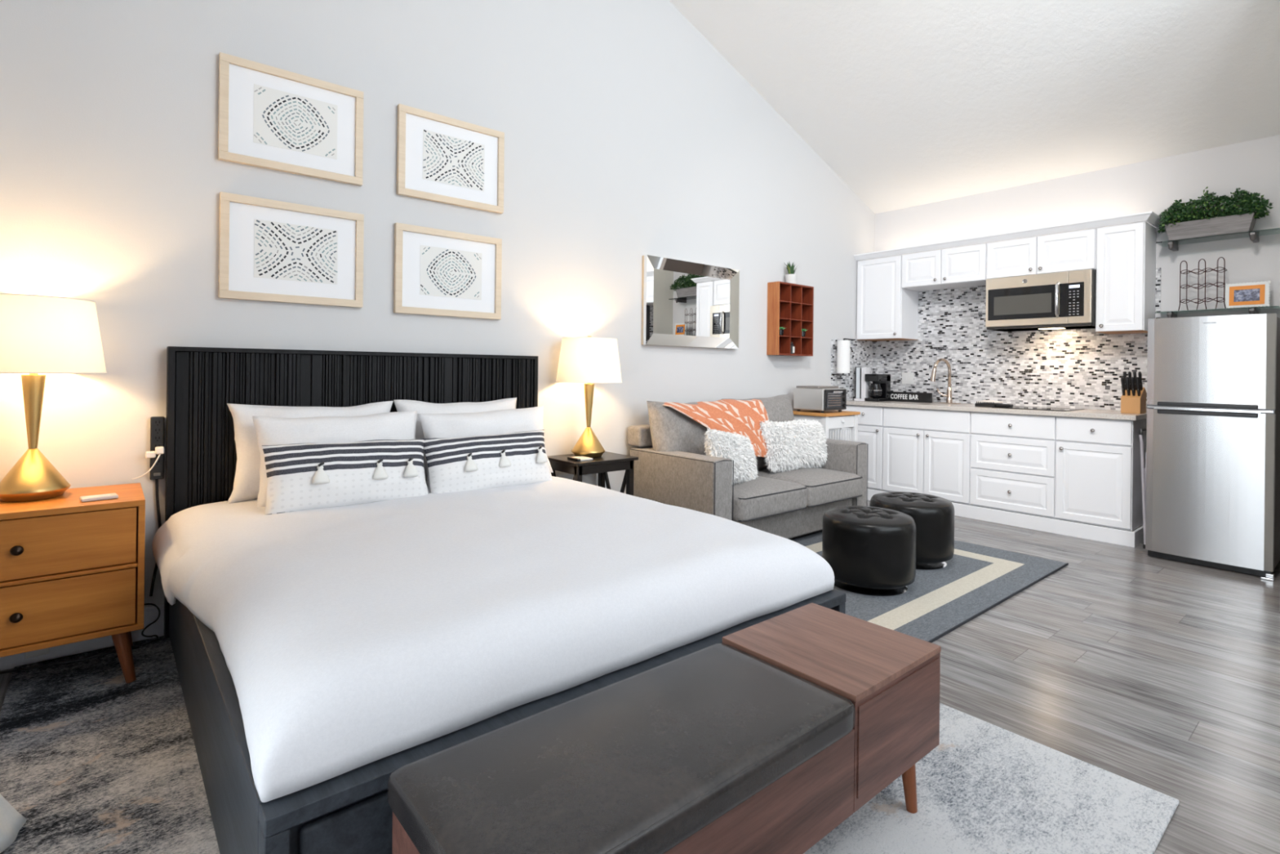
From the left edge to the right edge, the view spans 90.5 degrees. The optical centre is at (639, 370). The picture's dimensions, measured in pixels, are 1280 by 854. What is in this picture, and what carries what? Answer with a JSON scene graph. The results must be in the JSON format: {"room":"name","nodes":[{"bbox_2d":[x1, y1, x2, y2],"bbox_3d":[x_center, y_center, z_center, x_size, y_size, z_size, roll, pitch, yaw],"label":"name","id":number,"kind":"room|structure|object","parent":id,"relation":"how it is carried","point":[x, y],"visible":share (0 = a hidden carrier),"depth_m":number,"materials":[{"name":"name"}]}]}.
{"room":"studio apartment","nodes":[
{"label":"studio apartment","id":0,"kind":"room"},
{"bbox_2d":[0,0,875,607],"bbox_3d":[-0.249,-1.146,4.373,7.097,4.658,0.100,1,0,-40],"label":"wall","id":1,"kind":"structure","parent":0,"point":[628,135],"depth_m":3.48,"materials":[{"name":"grey paint"}]},
{"bbox_2d":[0,604,164,671],"bbox_3d":[-0.447,1.111,4.153,6.150,0.140,0.014,1,0,-40],"label":"baseboard","id":2,"kind":"structure","parent":1,"relation":"attached to","point":[151,613],"depth_m":2.62,"materials":[{"name":"white paint"}]},
{"bbox_2d":[149,416,164,596],"bbox_3d":[-2.093,0.587,2.747,0.048,0.773,0.038,1,0,-40],"label":"power strip","id":3,"kind":"object","parent":1,"relation":"attached to","point":[157,423],"visible":0.87,"depth_m":2.74,"materials":[{"name":"black plastic"}]},
{"bbox_2d":[131,446,164,479],"bbox_3d":[-2.091,0.395,2.697,0.109,0.134,0.045,1,0,-40],"label":"plug","id":4,"kind":"object","parent":3,"relation":"attached to","point":[158,450],"visible":1,"depth_m":2.70,"materials":[{"name":"white plastic"}]},
{"bbox_2d":[153,472,160,475],"bbox_3d":[-2.081,0.448,2.735,0.024,0.014,0.005,1,0,-40],"label":"switch","id":5,"kind":"object","parent":3,"relation":"attached to","point":[154,473],"depth_m":2.73,"materials":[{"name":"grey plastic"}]},
{"bbox_2d":[217,52,363,186],"bbox_3d":[-1.676,-1.199,3.085,0.623,0.481,0.030,1,0,-40],"label":"framed print","id":6,"kind":"object","parent":1,"relation":"attached to","point":[271,117],"visible":1,"depth_m":3.06,"materials":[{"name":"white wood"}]},
{"bbox_2d":[218,191,364,307],"bbox_3d":[-1.677,-0.568,3.090,0.623,0.481,0.030,1,0,-40],"label":"framed print","id":7,"kind":"object","parent":1,"relation":"attached to","point":[272,251],"visible":1,"depth_m":3.07,"materials":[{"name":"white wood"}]},
{"bbox_2d":[393,222,502,319],"bbox_3d":[-1.074,-0.546,3.598,0.623,0.481,0.030,1,0,-40],"label":"framed print","id":8,"kind":"object","parent":1,"relation":"attached to","point":[437,272],"visible":1,"depth_m":3.58,"materials":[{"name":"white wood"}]},
{"bbox_2d":[396,103,504,213],"bbox_3d":[-1.060,-1.183,3.603,0.623,0.481,0.030,1,0,-40],"label":"framed print","id":9,"kind":"object","parent":1,"relation":"attached to","point":[443,159],"visible":1,"depth_m":3.58,"materials":[{"name":"white paper"}]},
{"bbox_2d":[641,254,739,348],"bbox_3d":[0.407,-0.496,4.831,0.987,0.636,0.051,1,0,-40],"label":"wall mirror","id":10,"kind":"object","parent":1,"relation":"attached to","point":[685,304],"visible":1,"depth_m":4.79,"materials":[{"name":"silver mirror"}]},
{"bbox_2d":[766,281,813,355],"bbox_3d":[1.319,-0.439,5.554,0.500,0.620,0.119,1,0,-40],"label":"cubby shelf","id":11,"kind":"object","parent":1,"relation":"attached to","point":[790,306],"visible":1,"depth_m":5.53,"materials":[{"name":"orange wood"}]},
{"bbox_2d":[779,326,784,335],"bbox_3d":[1.212,-0.336,5.437,0.083,0.077,0.092,1,0,-3],"label":"potted succulent","id":12,"kind":"object","parent":11,"relation":"on","point":[781,331],"visible":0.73,"depth_m":5.42,"materials":[{"name":"green plant"}]},
{"bbox_2d":[779,329,783,335],"bbox_3d":[1.207,-0.322,5.442,0.052,0.050,0.052,1,0,-40],"label":"pot","id":13,"kind":"object","parent":12,"relation":"on","point":[781,331],"depth_m":5.42,"materials":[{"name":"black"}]},
{"bbox_2d":[783,262,797,284],"bbox_3d":[1.333,-0.854,5.567,0.104,0.208,0.196,1,0,33],"label":"potted spiky plant","id":14,"kind":"object","parent":11,"relation":"on","point":[791,277],"visible":0.97,"depth_m":5.52,"materials":[{"name":"green plant"}]},
{"bbox_2d":[790,342,794,353],"bbox_3d":[1.323,-0.196,5.546,0.048,0.105,0.050,1,0,-40],"label":"bottle","id":15,"kind":"object","parent":11,"relation":"on","point":[792,346],"visible":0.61,"depth_m":5.53,"materials":[{"name":"black plastic"}]},
{"bbox_2d":[801,328,806,337],"bbox_3d":[1.453,-0.333,5.640,0.083,0.077,0.092,1,0,-3],"label":"potted succulent","id":16,"kind":"object","parent":11,"relation":"on","point":[803,332],"visible":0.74,"depth_m":5.62,"materials":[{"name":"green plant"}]},
{"bbox_2d":[801,331,805,337],"bbox_3d":[1.448,-0.320,5.644,0.052,0.050,0.052,1,0,-40],"label":"pot","id":17,"kind":"object","parent":16,"relation":"on","point":[803,333],"depth_m":5.62,"materials":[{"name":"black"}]},
{"bbox_2d":[831,337,874,399],"bbox_3d":[2.115,-0.004,6.301,0.758,0.597,0.008,1,0,-40],"label":"backsplash","id":18,"kind":"structure","parent":1,"relation":"attached to","point":[861,351],"depth_m":6.29,"materials":[{"name":"tile"}]},
{"bbox_2d":[831,337,855,375],"bbox_3d":[2.008,-0.128,6.105,0.350,0.354,0.152,1,0,-40],"label":"paper towel holder","id":19,"kind":"object","parent":18,"relation":"attached to","point":[843,347],"visible":1,"depth_m":5.97,"materials":[{"name":"white paper"}]},
{"bbox_2d":[0,488,1279,853],"bbox_3d":[1.269,1.250,2.536,7.297,0.100,5.100,1,0,-40],"label":"floor","id":20,"kind":"structure","parent":0,"point":[1162,675],"depth_m":2.52,"materials":[{"name":"grey wood"}]},
{"bbox_2d":[0,482,145,683],"bbox_3d":[-2.240,0.820,2.303,0.680,0.687,0.464,1,0,-40],"label":"nightstand","id":21,"kind":"object","parent":20,"relation":"on","point":[72,570],"visible":0.98,"depth_m":2.24,"materials":[{"name":"brown wood"}]},
{"bbox_2d":[0,293,106,502],"bbox_3d":[-2.268,0.096,2.373,0.420,0.758,0.420,1,0,-40],"label":"table lamp","id":22,"kind":"object","parent":21,"relation":"on","point":[39,334],"visible":1,"depth_m":2.30,"materials":[{"name":"white fabric"}]},
{"bbox_2d":[79,493,118,502],"bbox_3d":[-2.007,0.471,2.354,0.060,0.015,0.105,1,0,43],"label":"pad","id":23,"kind":"object","parent":21,"relation":"on","point":[111,495],"visible":1,"depth_m":2.34,"materials":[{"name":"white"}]},
{"bbox_2d":[0,635,1179,853],"bbox_3d":[-0.464,1.175,2.110,2.555,0.012,3.060,1,0,-40],"label":"area rug","id":24,"kind":"object","parent":20,"relation":"on","point":[93,761],"visible":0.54,"depth_m":1.78,"materials":[{"name":"grey carpet"}]},
{"bbox_2d":[141,603,159,645],"bbox_3d":[-2.083,1.073,2.697,0.083,0.152,0.091,1,0,28],"label":"cord","id":25,"kind":"object","parent":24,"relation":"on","point":[153,604],"visible":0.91,"depth_m":2.69,"materials":[{"name":"black plastic"}]},
{"bbox_2d":[164,346,845,853],"bbox_3d":[-0.664,0.539,2.517,1.828,1.255,2.208,1,0,-40],"label":"platform bed","id":26,"kind":"object","parent":24,"relation":"on","point":[349,812],"visible":0.33,"depth_m":2.58,"materials":[{"name":"black wood"}]},
{"bbox_3d":[-0.678,0.800,2.528,1.660,0.293,2.000,1,0,-40],"label":"mattress","id":27,"kind":"object","parent":26,"relation":"on","visible":0},
{"bbox_2d":[151,475,834,802],"bbox_3d":[-0.639,0.689,2.481,1.923,0.240,2.042,1,0,-40],"label":"duvet","id":28,"kind":"object","parent":27,"relation":"on","point":[349,637],"visible":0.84,"depth_m":1.75,"materials":[{"name":"white fabric"}]},
{"bbox_2d":[226,400,393,503],"bbox_3d":[-1.535,0.370,3.019,0.734,0.442,0.195,1,0,-43],"label":"bed pillow","id":29,"kind":"object","parent":28,"relation":"on","point":[246,479],"visible":0.21,"depth_m":2.82,"materials":[{"name":"fabric"}]},
{"bbox_2d":[252,410,417,506],"bbox_3d":[-1.376,0.406,2.950,0.727,0.410,0.213,1,0,-43],"label":"bed pillow","id":30,"kind":"object","parent":28,"relation":"on","point":[397,425],"visible":0.35,"depth_m":2.88,"materials":[{"name":"fabric"}]},
{"bbox_2d":[262,438,428,515],"bbox_3d":[-1.265,0.462,2.787,0.689,0.301,0.204,1,0,-40],"label":"lumbar cushion","id":31,"kind":"object","parent":28,"relation":"on","point":[300,476],"visible":0.94,"depth_m":2.70,"materials":[{"name":"fabric"}]},
{"bbox_2d":[393,397,516,480],"bbox_3d":[-0.976,0.375,3.488,0.721,0.438,0.194,1,0,-42],"label":"bed pillow","id":32,"kind":"object","parent":28,"relation":"on","point":[423,407],"visible":0.16,"depth_m":3.40,"materials":[{"name":"fabric"}]},
{"bbox_2d":[417,405,553,486],"bbox_3d":[-0.814,0.407,3.424,0.752,0.411,0.211,1,0,-42],"label":"bed pillow","id":33,"kind":"object","parent":28,"relation":"on","point":[445,425],"visible":0.43,"depth_m":3.35,"materials":[{"name":"fabric"}]},
{"bbox_2d":[423,429,552,493],"bbox_3d":[-0.752,0.471,3.219,0.684,0.299,0.205,1,0,-40],"label":"lumbar cushion","id":34,"kind":"object","parent":28,"relation":"on","point":[479,462],"visible":0.93,"depth_m":3.13,"materials":[{"name":"fabric"}]},
{"bbox_2d":[387,602,941,853],"bbox_3d":[0.174,0.955,1.442,1.338,0.445,0.424,1,0,-40],"label":"storage bench","id":35,"kind":"object","parent":24,"relation":"on","point":[766,739],"visible":1,"depth_m":1.28,"materials":[{"name":"brown wood"}]},
{"bbox_2d":[547,451,638,495],"bbox_3d":[-0.313,0.863,3.989,0.470,0.640,0.375,1,0,-40],"label":"side table","id":36,"kind":"object","parent":20,"relation":"on","point":[608,461],"visible":0.4,"depth_m":3.91,"materials":[{"name":"brown wood"}]},
{"bbox_2d":[567,456,592,461],"bbox_3d":[-0.365,0.535,3.854,0.110,0.014,0.120,1,0,-40],"label":"stack","id":37,"kind":"object","parent":36,"relation":"on","point":[574,458],"visible":1,"depth_m":3.82,"materials":[{"name":"white"}]},
{"bbox_2d":[555,336,622,457],"bbox_3d":[-0.323,0.163,4.010,0.420,0.758,0.420,1,0,-40],"label":"table lamp","id":38,"kind":"object","parent":36,"relation":"on","point":[588,360],"visible":0.98,"depth_m":3.87,"materials":[{"name":"white fabric"}]},
{"bbox_2d":[627,394,867,538],"bbox_3d":[0.852,0.689,4.630,1.715,0.993,0.910,1,0,-40],"label":"sofa","id":39,"kind":"object","parent":20,"relation":"on","point":[672,467],"visible":0.6,"depth_m":4.26,"materials":[{"name":"grey fabric"}]},
{"bbox_2d":[646,400,707,454],"bbox_3d":[0.386,0.491,4.483,0.808,0.566,0.269,1,0,-40],"label":"cushion","id":40,"kind":"object","parent":39,"relation":"on","point":[669,430],"depth_m":4.27,"materials":[{"name":"grey fabric"}]},
{"bbox_2d":[662,399,768,457],"bbox_3d":[0.562,0.425,4.570,1.001,0.420,0.370,1,0,-40],"label":"throw blanket","id":41,"kind":"object","parent":39,"relation":"on","point":[742,417],"visible":0.82,"depth_m":4.57,"materials":[{"name":"fabric"}]},
{"bbox_2d":[703,427,758,483],"bbox_3d":[0.624,0.590,4.272,0.271,0.446,0.673,1,0,31],"label":"fluffy pillow","id":42,"kind":"object","parent":39,"relation":"on","point":[738,448],"visible":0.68,"depth_m":4.13,"materials":[{"name":"white fur"}]},
{"bbox_2d":[724,394,794,470],"bbox_3d":[0.966,0.493,4.968,0.827,0.597,0.277,1,0,-40],"label":"cushion","id":43,"kind":"object","parent":39,"relation":"on","point":[779,408],"depth_m":5.00,"materials":[{"name":"grey fabric"}]},
{"bbox_2d":[731,475,807,522],"bbox_3d":[0.649,0.839,4.343,0.688,0.202,0.730,1,0,-40],"label":"seat cushion","id":44,"kind":"object","parent":39,"relation":"on","point":[762,497],"depth_m":4.06,"materials":[{"name":"grey fabric"}]},
{"bbox_2d":[759,418,827,472],"bbox_3d":[1.198,0.572,4.885,0.803,0.408,0.302,1,0,-40],"label":"fluffy pillow","id":45,"kind":"object","parent":39,"relation":"on","point":[793,445],"visible":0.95,"depth_m":4.74,"materials":[{"name":"white fur"}]},
{"bbox_2d":[756,466,862,507],"bbox_3d":[1.179,0.845,4.789,0.688,0.202,0.730,1,0,-40],"label":"seat cushion","id":46,"kind":"object","parent":39,"relation":"on","point":[825,486],"depth_m":4.56,"materials":[{"name":"grey fabric"}]},
{"bbox_2d":[792,409,860,441],"bbox_3d":[1.591,0.781,5.561,0.515,0.845,0.438,1,0,-40],"label":"kitchen cart","id":47,"kind":"object","parent":20,"relation":"on","point":[833,419],"visible":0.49,"depth_m":5.42,"materials":[{"name":"white wood"}]},
{"bbox_2d":[793,387,846,413],"bbox_3d":[1.571,0.256,5.502,0.340,0.204,0.334,1,0,-40],"label":"toaster oven","id":48,"kind":"object","parent":47,"relation":"on","point":[804,398],"visible":0.99,"depth_m":5.39,"materials":[{"name":"silver metal"}]},
{"bbox_2d":[795,385,838,388],"bbox_3d":[1.544,0.144,5.520,0.300,0.018,0.230,1,0,-40],"label":"baking tray","id":49,"kind":"object","parent":48,"relation":"on","point":[797,386],"visible":1,"depth_m":5.44,"materials":[{"name":"grey metal"}]},
{"bbox_2d":[841,404,884,490],"bbox_3d":[2.304,0.720,6.174,0.637,0.772,0.435,1,0,-40],"label":"base cabinet","id":50,"kind":"object","parent":20,"relation":"on","point":[870,420],"visible":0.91,"depth_m":5.90,"materials":[{"name":"white paint"}]},
{"bbox_2d":[882,406,971,504],"bbox_3d":[2.692,0.724,5.711,0.637,0.772,0.770,1,0,-40],"label":"base cabinet","id":51,"kind":"object","parent":20,"relation":"on","point":[926,451],"visible":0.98,"depth_m":5.49,"materials":[{"name":"white paint"}]},
{"bbox_2d":[846,400,1146,420],"bbox_3d":[2.908,0.322,5.454,0.629,0.035,2.313,1,0,-40],"label":"countertop","id":52,"kind":"structure","parent":51,"relation":"on","point":[1086,413],"depth_m":5.02,"materials":[{"name":"beige stone"}]},
{"bbox_2d":[853,366,870,400],"bbox_3d":[2.181,0.131,6.223,0.100,0.330,0.125,1,0,-40],"label":"rack","id":53,"kind":"object","parent":52,"relation":"on","point":[861,387],"visible":0.92,"depth_m":6.19,"materials":[{"name":"white"}]},
{"bbox_2d":[864,373,890,401],"bbox_3d":[2.296,0.166,6.147,0.242,0.262,0.150,1,0,-40],"label":"coffee maker","id":54,"kind":"object","parent":52,"relation":"on","point":[879,390],"visible":1,"depth_m":6.10,"materials":[{"name":"black plastic"}]},
{"bbox_2d":[889,391,932,402],"bbox_3d":[2.574,0.254,6.051,0.027,0.092,0.415,1,0,-40],"label":"sign","id":55,"kind":"object","parent":52,"relation":"on","point":[895,396],"visible":1,"depth_m":6.03,"materials":[{"name":"black plastic"}]},
{"bbox_2d":[929,358,960,404],"bbox_3d":[2.769,0.096,5.764,0.231,0.413,0.186,1,0,-40],"label":"kitchen faucet","id":56,"kind":"object","parent":52,"relation":"on","point":[948,399],"visible":1,"depth_m":5.80,"materials":[{"name":"silver metal"}]},
{"bbox_2d":[974,400,1013,407],"bbox_3d":[2.966,0.277,5.280,0.190,0.056,0.270,1,0,-40],"label":"drying mat","id":57,"kind":"object","parent":52,"relation":"on","point":[987,403],"visible":1,"depth_m":5.25,"materials":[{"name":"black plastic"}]},
{"bbox_2d":[992,405,1084,411],"bbox_3d":[3.199,0.303,5.104,0.440,0.007,0.520,1,0,-40],"label":"glass cooktop","id":58,"kind":"object","parent":52,"relation":"in","point":[1062,409],"visible":0.96,"depth_m":5.02,"materials":[{"name":"black glass"}]},
{"bbox_2d":[1120,371,1146,413],"bbox_3d":[3.585,0.160,4.614,0.202,0.304,0.115,1,0,-40],"label":"knife block","id":59,"kind":"object","parent":52,"relation":"on","point":[1133,398],"visible":1,"depth_m":4.58,"materials":[{"name":"brown wood"}]},
{"bbox_2d":[791,530,1068,642],"bbox_3d":[1.363,1.196,3.787,2.250,0.011,1.417,1,0,-40],"label":"rug","id":60,"kind":"object","parent":20,"relation":"on","point":[977,579],"visible":0.24,"depth_m":3.44,"materials":[{"name":"fabric"}]},
{"bbox_2d":[822,505,915,597],"bbox_3d":[1.270,0.987,3.534,0.490,0.407,0.490,1,0,-40],"label":"round ottoman","id":61,"kind":"object","parent":60,"relation":"on","point":[870,551],"visible":0.99,"depth_m":3.34,"materials":[{"name":"black leather"}]},
{"bbox_2d":[869,491,954,570],"bbox_3d":[1.704,0.992,3.990,0.490,0.407,0.490,1,0,-40],"label":"round ottoman","id":62,"kind":"object","parent":60,"relation":"on","point":[933,516],"visible":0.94,"depth_m":3.78,"materials":[{"name":"black leather"}]},
{"bbox_2d":[867,488,1143,547],"bbox_3d":[2.905,1.166,5.461,0.608,0.105,2.308,1,0,-40],"label":"board","id":63,"kind":"object","parent":20,"relation":"on","point":[1133,539],"visible":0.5,"depth_m":4.78,"materials":[{"name":"white paint"}]},
{"bbox_2d":[970,411,1056,518],"bbox_3d":[3.138,0.729,5.182,0.637,0.772,0.610,1,0,-40],"label":"base cabinet","id":64,"kind":"object","parent":20,"relation":"on","point":[1013,455],"visible":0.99,"depth_m":4.97,"materials":[{"name":"white paint"}]},
{"bbox_2d":[1055,416,1146,531],"bbox_3d":[3.485,0.733,4.769,0.637,0.772,0.466,1,0,-40],"label":"base cabinet","id":65,"kind":"object","parent":20,"relation":"on","point":[1098,464],"visible":0.99,"depth_m":4.56,"materials":[{"name":"white paint"}]},
{"bbox_2d":[1138,427,1146,548],"bbox_3d":[3.587,0.816,4.464,0.326,0.819,0.073,1,0,-40],"label":"step ladder","id":66,"kind":"object","parent":20,"relation":"on","point":[1143,468],"visible":0.34,"depth_m":4.37,"materials":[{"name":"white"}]},
{"bbox_2d":[1145,313,1279,581],"bbox_3d":[3.782,0.448,4.156,0.765,1.559,0.601,1,0,-40],"label":"refrigerator","id":67,"kind":"object","parent":20,"relation":"on","point":[1213,439],"visible":1,"depth_m":3.90,"materials":[{"name":"grey metal"}]},
{"bbox_2d":[669,0,1279,213],"bbox_3d":[1.272,-2.493,2.504,6.997,1.730,4.700,1,0,-40],"label":"ceiling","id":68,"kind":"structure","parent":0,"point":[909,103],"depth_m":4.55,"materials":[{"name":"white paint"}]},
{"bbox_2d":[873,134,1279,529],"bbox_3d":[3.931,-0.270,4.826,0.100,3.000,4.600,1,0,-40],"label":"wall","id":69,"kind":"structure","parent":0,"point":[1253,166],"depth_m":4.76,"materials":[{"name":"white paint"}]},
{"bbox_2d":[856,254,918,341],"bbox_3d":[2.425,-0.695,6.250,0.377,0.790,0.469,1,0,-40],"label":"upper cabinet","id":70,"kind":"object","parent":69,"relation":"attached to","point":[886,311],"visible":0.98,"depth_m":6.12,"materials":[{"name":"white paint"}]},
{"bbox_2d":[902,243,986,291],"bbox_3d":[2.821,-0.927,5.783,0.377,0.318,0.750,1,0,-40],"label":"upper cabinet","id":71,"kind":"object","parent":69,"relation":"attached to","point":[966,266],"visible":0.97,"depth_m":5.67,"materials":[{"name":"white paint"}]},
{"bbox_2d":[873,267,1160,411],"bbox_3d":[3.161,-0.236,5.656,0.008,1.085,2.322,1,0,-40],"label":"backsplash","id":72,"kind":"structure","parent":69,"relation":"attached to","point":[1070,368],"depth_m":5.59,"materials":[{"name":"tile"}]},
{"bbox_2d":[902,372,913,384],"bbox_3d":[2.640,0.078,6.259,0.008,0.115,0.120,1,0,-40],"label":"wall outlet","id":73,"kind":"object","parent":72,"relation":"attached to","point":[907,377],"visible":1,"depth_m":6.25,"materials":[{"name":"white plastic"}]},
{"bbox_2d":[986,227,1096,279],"bbox_3d":[3.313,-0.924,5.196,0.377,0.313,0.778,1,0,-40],"label":"upper cabinet","id":74,"kind":"object","parent":69,"relation":"attached to","point":[1073,251],"visible":0.86,"depth_m":5.07,"materials":[{"name":"white paint"}]},
{"bbox_2d":[853,211,1163,260],"bbox_3d":[3.028,-1.111,5.527,0.392,0.052,2.348,1,0,-40],"label":"crown molding","id":75,"kind":"structure","parent":74,"relation":"on","point":[1150,217],"depth_m":5.15,"materials":[{"name":"white paint"}]},
{"bbox_2d":[985,269,1096,331],"bbox_3d":[3.282,-0.549,5.159,0.448,0.426,0.755,1,0,-40],"label":"microwave","id":76,"kind":"object","parent":74,"relation":"attached to","point":[1060,300],"visible":1,"depth_m":5.02,"materials":[{"name":"silver metal"}]},
{"bbox_2d":[1095,221,1156,333],"bbox_3d":[3.657,-0.681,4.785,0.377,0.790,0.294,1,0,-40],"label":"upper cabinet","id":77,"kind":"object","parent":69,"relation":"attached to","point":[1126,254],"visible":0.98,"depth_m":4.68,"materials":[{"name":"white paint"}]},
{"bbox_2d":[1155,306,1279,317],"bbox_3d":[4.046,-0.392,4.457,0.200,0.064,0.640,1,0,-40],"label":"glass shelf","id":78,"kind":"object","parent":69,"relation":"attached to","point":[1252,310],"visible":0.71,"depth_m":4.42,"materials":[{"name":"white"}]},
{"bbox_2d":[1177,257,1226,311],"bbox_3d":[3.998,-0.606,4.507,0.098,0.362,0.258,1,0,-40],"label":"wine rack","id":79,"kind":"object","parent":78,"relation":"on","point":[1224,268],"visible":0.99,"depth_m":4.49,"materials":[{"name":"black metal"}]},
{"bbox_2d":[1224,280,1270,308],"bbox_3d":[4.133,-0.512,4.322,0.033,0.175,0.226,1,0,-40],"label":"photo frame","id":80,"kind":"object","parent":78,"relation":"on","point":[1254,294],"visible":0.99,"depth_m":4.31,"materials":[{"name":"white"}]},
{"bbox_2d":[1155,227,1279,251],"bbox_3d":[4.051,-0.902,4.457,0.200,0.064,0.640,1,0,-40],"label":"glass shelf","id":81,"kind":"object","parent":69,"relation":"attached to","point":[1172,244],"visible":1,"depth_m":4.45,"materials":[{"name":"white"}]},
{"bbox_2d":[1157,186,1273,240],"bbox_3d":[4.026,-1.113,4.466,0.259,0.356,0.635,1,0,-40],"label":"planter box","id":82,"kind":"object","parent":81,"relation":"on","point":[1188,224],"visible":1,"depth_m":4.41,"materials":[{"name":"grey wood"}]},
{"bbox_3d":[-1.340,-0.929,0.387,0.100,4.200,4.600,1,0,-40],"label":"wall","id":83,"kind":"structure","parent":0,"visible":0},
{"bbox_3d":[-1.103,-1.216,0.421,0.302,0.024,2.750,1,0,-40],"label":"curtain rod","id":84,"kind":"object","parent":83,"relation":"attached to","visible":0},
{"bbox_2d":[0,793,26,853],"bbox_3d":[-1.502,-0.022,1.298,0.357,2.342,0.650,1,0,-40],"label":"curtain","id":85,"kind":"object","parent":84,"relation":"hanging from","point":[11,821],"visible":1,"depth_m":1.57,"materials":[{"name":"white fabric"}]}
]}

